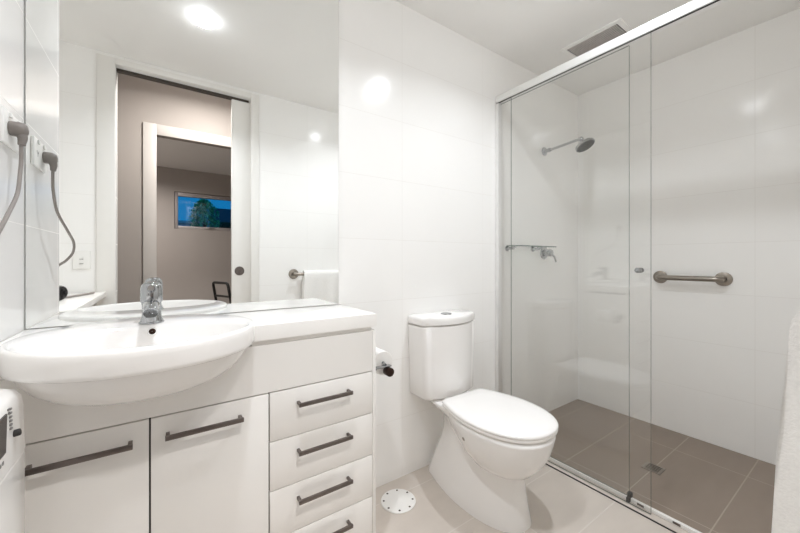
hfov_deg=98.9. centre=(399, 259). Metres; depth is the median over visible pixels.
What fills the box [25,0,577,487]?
wall
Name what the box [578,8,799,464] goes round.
wall
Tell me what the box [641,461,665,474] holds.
floor drain
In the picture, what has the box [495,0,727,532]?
shower door frame
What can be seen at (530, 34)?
ceiling
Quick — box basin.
[0,314,253,405]
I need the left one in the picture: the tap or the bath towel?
the tap
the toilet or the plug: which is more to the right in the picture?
the toilet
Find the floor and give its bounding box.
[376,399,775,532]
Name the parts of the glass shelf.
shelf glass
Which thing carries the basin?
in the countertop
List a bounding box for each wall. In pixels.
[0,0,24,342]
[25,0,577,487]
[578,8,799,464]
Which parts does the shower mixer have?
plate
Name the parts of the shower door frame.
fixed panel, sliding panel, rail, sill, knob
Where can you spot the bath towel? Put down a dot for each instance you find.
(786, 502)
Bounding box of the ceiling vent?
[559,18,632,58]
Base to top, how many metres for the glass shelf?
0.034 m
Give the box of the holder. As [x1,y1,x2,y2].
[376,362,393,376]
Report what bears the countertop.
on the vanity cabinet
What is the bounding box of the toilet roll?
[376,347,391,374]
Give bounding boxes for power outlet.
[0,106,19,153]
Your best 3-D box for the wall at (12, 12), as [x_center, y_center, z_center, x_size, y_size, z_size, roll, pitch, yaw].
[-1.245,-0.100,0.675,0.626,2.400,0.510,0,0,-35]
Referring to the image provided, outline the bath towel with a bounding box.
[771,312,799,532]
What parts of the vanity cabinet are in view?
handle, door, panel, handle, door, shadow rail, drawer, drawer, drawer, handle, handle, handle, drawer, handle, panel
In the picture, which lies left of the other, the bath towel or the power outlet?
the power outlet
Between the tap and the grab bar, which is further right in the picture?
the grab bar
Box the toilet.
[408,309,558,532]
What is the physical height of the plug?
0.547 m
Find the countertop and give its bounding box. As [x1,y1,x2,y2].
[0,305,376,344]
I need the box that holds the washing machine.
[0,389,25,532]
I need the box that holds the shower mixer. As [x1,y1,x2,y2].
[540,248,556,261]
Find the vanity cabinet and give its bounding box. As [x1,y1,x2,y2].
[0,327,375,532]
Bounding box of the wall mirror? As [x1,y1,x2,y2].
[26,0,338,328]
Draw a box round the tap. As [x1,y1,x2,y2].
[138,282,164,324]
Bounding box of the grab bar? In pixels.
[653,271,732,285]
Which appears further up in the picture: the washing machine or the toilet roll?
the toilet roll
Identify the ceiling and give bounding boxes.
[395,0,799,95]
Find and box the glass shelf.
[505,245,555,251]
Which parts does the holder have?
arm, knob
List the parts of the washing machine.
knob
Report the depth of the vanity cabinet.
0.99 m
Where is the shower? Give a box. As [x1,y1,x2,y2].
[542,137,594,155]
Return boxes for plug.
[0,121,28,233]
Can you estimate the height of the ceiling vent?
0.008 m
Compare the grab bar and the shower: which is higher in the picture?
the shower
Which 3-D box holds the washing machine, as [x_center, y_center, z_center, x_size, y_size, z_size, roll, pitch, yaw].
[-0.810,0.677,0.292,0.602,0.845,0.604,0,0,-35]
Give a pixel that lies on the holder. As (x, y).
(388, 371)
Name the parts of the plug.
cord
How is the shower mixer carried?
attached to the wall at (417, 95)
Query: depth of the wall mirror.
1.19 m
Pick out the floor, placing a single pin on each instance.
(706, 487)

